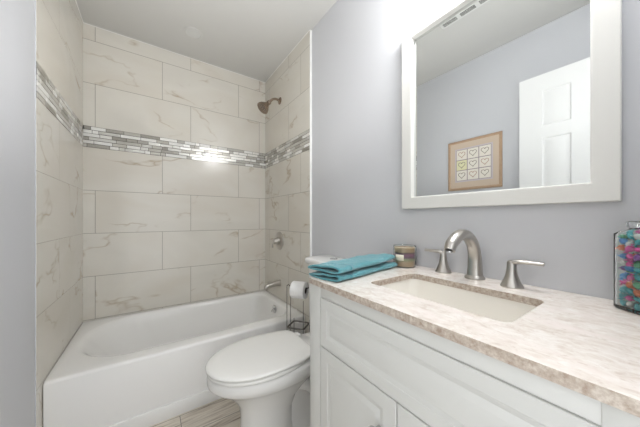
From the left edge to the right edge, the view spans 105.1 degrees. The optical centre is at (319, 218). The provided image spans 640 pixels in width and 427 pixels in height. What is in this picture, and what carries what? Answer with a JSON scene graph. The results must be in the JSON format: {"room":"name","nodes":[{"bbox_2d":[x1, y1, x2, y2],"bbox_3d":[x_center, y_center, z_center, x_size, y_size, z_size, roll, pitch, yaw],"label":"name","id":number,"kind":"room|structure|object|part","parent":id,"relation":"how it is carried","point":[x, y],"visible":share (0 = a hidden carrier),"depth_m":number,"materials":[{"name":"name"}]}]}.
{"room":"bathroom","nodes":[
{"label":"bathroom","id":0,"kind":"room"},
{"bbox_2d":[0,0,82,426],"bbox_3d":[-0.966,-0.141,0.618,0.106,2.469,2.630,0,0,-35],"label":"wall","id":1,"kind":"structure","parent":0,"point":[59,24],"depth_m":1.02,"materials":[{"name":"tile"}]},
{"bbox_2d":[35,0,35,426],"bbox_3d":[-1.185,-0.141,1.022,0.003,2.468,0.003,0,0,-35],"label":"trim","id":2,"kind":"structure","parent":1,"relation":"attached to","point":[35,0],"depth_m":1.02,"materials":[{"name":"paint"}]},
{"bbox_2d":[83,23,264,321],"bbox_3d":[-1.133,-0.141,2.147,1.566,2.469,0.102,0,0,-35],"label":"wall","id":3,"kind":"structure","parent":0,"point":[174,144],"depth_m":1.99,"materials":[{"name":"tile"}]},
{"bbox_2d":[75,0,309,82],"bbox_3d":[-0.869,-1.374,1.755,1.347,0.004,0.847,0,0,-35],"label":"trim","id":4,"kind":"structure","parent":3,"relation":"attached to","point":[75,0],"depth_m":1.97,"materials":[{"name":"white"}]},
{"bbox_2d":[150,398,239,426],"bbox_3d":[-0.339,1.133,0.995,1.566,0.080,2.900,0,0,-35],"label":"floor","id":5,"kind":"structure","parent":0,"point":[222,412],"depth_m":1.35,"materials":[{"name":"brown wood"}]},
{"bbox_2d":[43,290,304,426],"bbox_3d":[-0.883,0.908,1.776,1.343,0.369,0.793,0,0,-35],"label":"bathtub","id":6,"kind":"object","parent":5,"relation":"on","point":[144,368],"visible":0.77,"depth_m":1.39,"materials":[{"name":"white ceramic"}]},
{"bbox_2d":[205,255,346,426],"bbox_3d":[-0.174,0.663,1.273,0.765,0.860,0.388,0,0,-35],"label":"toilet","id":7,"kind":"object","parent":5,"relation":"on","point":[267,375],"visible":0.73,"depth_m":1.13,"materials":[{"name":"white ceramic"}]},
{"bbox_3d":[-0.295,0.682,1.203,0.478,0.016,0.366,0,0,-35],"label":"seat","id":8,"kind":"part","parent":7,"relation":"part of","materials":[{"name":"white plastic"}]},
{"bbox_3d":[-0.297,0.661,1.202,0.486,0.022,0.366,0,0,-35],"label":"lid","id":9,"kind":"part","parent":7,"relation":"part of","materials":[{"name":"white plastic"}]},
{"bbox_3d":[-0.257,0.892,1.230,0.570,0.402,0.366,0,0,-35],"label":"bowl","id":10,"kind":"part","parent":7,"relation":"part of","materials":[{"name":"white ceramic"}]},
{"bbox_3d":[0.079,0.481,1.429,0.168,0.420,0.336,0,0,-35],"label":"tank","id":11,"kind":"part","parent":7,"relation":"part of","materials":[{"name":"white ceramic"}]},
{"bbox_3d":[0.071,0.253,1.422,0.198,0.034,0.357,0,0,-35],"label":"tank lid","id":12,"kind":"part","parent":7,"relation":"part of","materials":[{"name":"white ceramic"}]},
{"bbox_2d":[287,284,309,333],"bbox_3d":[-0.134,0.757,1.592,0.136,0.670,0.119,0,0,18],"label":"toilet paper holder","id":13,"kind":"object","parent":5,"relation":"on","point":[303,321],"visible":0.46,"depth_m":1.57,"materials":[{"name":"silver metal"}]},
{"bbox_2d":[289,281,308,298],"bbox_3d":[-0.134,0.464,1.592,0.092,0.108,0.108,0,0,18],"label":"toilet paper roll","id":14,"kind":"object","parent":13,"relation":"on","point":[297,290],"visible":1,"depth_m":1.55,"materials":[{"name":"white paper"}]},
{"bbox_2d":[310,283,639,426],"bbox_3d":[0.368,0.660,0.703,0.531,0.866,0.745,0,0,-35],"label":"vanity cabinet","id":15,"kind":"object","parent":5,"relation":"on","point":[369,367],"visible":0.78,"depth_m":0.54,"materials":[{"name":"white paint"}]},
{"bbox_3d":[0.094,0.707,0.698,0.014,0.562,0.308,0,0,-35],"label":"door","id":16,"kind":"part","parent":15,"relation":"part of","materials":[{"name":"white paint"}]},
{"bbox_3d":[0.271,0.707,0.441,0.014,0.562,0.310,0,0,-35],"label":"door","id":17,"kind":"part","parent":15,"relation":"part of","materials":[{"name":"white paint"}]},
{"bbox_2d":[309,265,639,417],"bbox_3d":[0.389,0.217,0.691,0.510,0.020,0.773,0,0,-35],"label":"countertop","id":18,"kind":"structure","parent":15,"relation":"on","point":[586,345],"depth_m":0.46,"materials":[{"name":"stone"}]},
{"bbox_2d":[309,262,397,281],"bbox_3d":[0.141,0.194,0.960,0.378,0.024,0.155,0,0,-44],"label":"folded towel","id":19,"kind":"object","parent":18,"relation":"on","point":[322,275],"visible":0.65,"depth_m":0.86,"materials":[{"name":"teal fabric"}]},
{"bbox_2d":[308,253,395,273],"bbox_3d":[0.141,0.166,0.961,0.152,0.029,0.378,0,0,45],"label":"folded towel","id":20,"kind":"object","parent":19,"relation":"on","point":[353,263],"visible":1,"depth_m":0.89,"materials":[{"name":"teal fabric"}]},
{"bbox_2d":[393,244,416,267],"bbox_3d":[0.367,0.162,1.064,0.096,0.090,0.096,0,0,-35],"label":"candle","id":21,"kind":"object","parent":18,"relation":"on","point":[405,254],"visible":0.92,"depth_m":1.02,"materials":[{"name":"wax"}]},
{"bbox_2d":[381,279,536,321],"bbox_3d":[0.362,0.301,0.705,0.280,0.148,0.420,0,0,-35],"label":"sink basin","id":22,"kind":"object","parent":18,"relation":"in","point":[495,308],"visible":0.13,"depth_m":0.78,"materials":[{"name":"white porcelain ceramic"}]},
{"bbox_2d":[424,229,544,288],"bbox_3d":[0.476,0.121,0.809,0.215,0.171,0.375,0,0,-35],"label":"faucet","id":23,"kind":"object","parent":18,"relation":"on","point":[511,280],"visible":1,"depth_m":0.80,"materials":[{"name":"silver metal"}]},
{"bbox_3d":[0.458,0.133,0.975,0.024,0.022,0.082,0,0,-35],"label":"lever","id":24,"kind":"part","parent":23,"relation":"part of","materials":[{"name":"silver metal"}]},
{"bbox_3d":[0.477,0.167,0.948,0.058,0.081,0.058,0,0,-35],"label":"handle","id":25,"kind":"part","parent":23,"relation":"part of","materials":[{"name":"silver metal"}]},
{"bbox_3d":[0.471,0.119,0.806,0.204,0.168,0.051,0,0,-35],"label":"spout","id":26,"kind":"part","parent":23,"relation":"part of","materials":[{"name":"silver metal"}]},
{"bbox_3d":[0.583,0.167,0.745,0.058,0.081,0.058,0,0,-35],"label":"handle","id":27,"kind":"part","parent":23,"relation":"part of","materials":[{"name":"silver metal"}]},
{"bbox_3d":[0.601,0.133,0.718,0.024,0.022,0.082,0,0,-35],"label":"lever","id":28,"kind":"part","parent":23,"relation":"part of","materials":[{"name":"silver metal"}]},
{"bbox_2d":[613,221,639,314],"bbox_3d":[0.732,0.106,0.521,0.104,0.202,0.104,0,0,3],"label":"candy jar","id":29,"kind":"object","parent":18,"relation":"on","point":[626,243],"visible":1,"depth_m":0.54,"materials":[{"name":"clear glass"}]},
{"bbox_3d":[0.732,0.013,0.521,0.082,0.016,0.082,0,0,3],"label":"lid","id":30,"kind":"part","parent":29,"relation":"part of","materials":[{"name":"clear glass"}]},
{"bbox_2d":[76,0,336,81],"bbox_3d":[-0.339,-1.416,0.995,1.566,0.080,2.900,0,0,-35],"label":"ceiling","id":31,"kind":"structure","parent":0,"point":[249,38],"depth_m":1.74,"materials":[{"name":"paint"}]},
{"bbox_2d":[184,27,202,39],"bbox_3d":[-0.940,-1.373,1.820,0.124,0.007,0.124,0,0,-35],"label":"recessed light","id":32,"kind":"object","parent":31,"relation":"in","point":[191,32],"visible":1,"depth_m":1.82,"materials":[{"name":"paint"}]},
{"bbox_2d":[265,0,639,332],"bbox_3d":[0.232,-0.141,1.443,0.117,2.469,2.630,0,0,-35],"label":"wall","id":33,"kind":"structure","parent":0,"point":[357,210],"depth_m":1.30,"materials":[{"name":"paint"}]},
{"bbox_2d":[257,97,280,113],"bbox_3d":[-0.444,-0.998,2.143,0.206,0.177,0.108,0,0,-35],"label":"shower","id":34,"kind":"object","parent":33,"relation":"attached to","point":[263,107],"visible":1,"depth_m":2.11,"materials":[{"name":"silver metal"}]},
{"bbox_2d":[264,279,280,289],"bbox_3d":[-0.421,0.582,2.159,0.151,0.076,0.062,0,0,-35],"label":"tub spout","id":35,"kind":"object","parent":33,"relation":"attached to","point":[268,285],"visible":1,"depth_m":2.14,"materials":[{"name":"silver metal"}]},
{"bbox_2d":[271,232,283,249],"bbox_3d":[-0.394,0.201,2.188,0.073,0.166,0.166,0,0,-35],"label":"shower valve","id":36,"kind":"object","parent":33,"relation":"attached to","point":[278,240],"visible":1,"depth_m":2.17,"materials":[{"name":"silver metal"}]},
{"bbox_2d":[310,30,311,255],"bbox_3d":[-0.067,-0.141,1.790,0.016,2.468,0.006,0,0,-35],"label":"trim","id":37,"kind":"structure","parent":33,"relation":"attached to","point":[310,30],"depth_m":1.79,"materials":[{"name":"white"}]},
{"bbox_2d":[402,0,621,208],"bbox_3d":[0.561,-0.441,0.861,0.029,0.796,0.630,0,0,-35],"label":"wall mirror","id":38,"kind":"object","parent":33,"relation":"attached to","point":[505,102],"visible":1,"depth_m":0.79,"materials":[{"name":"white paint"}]}
]}

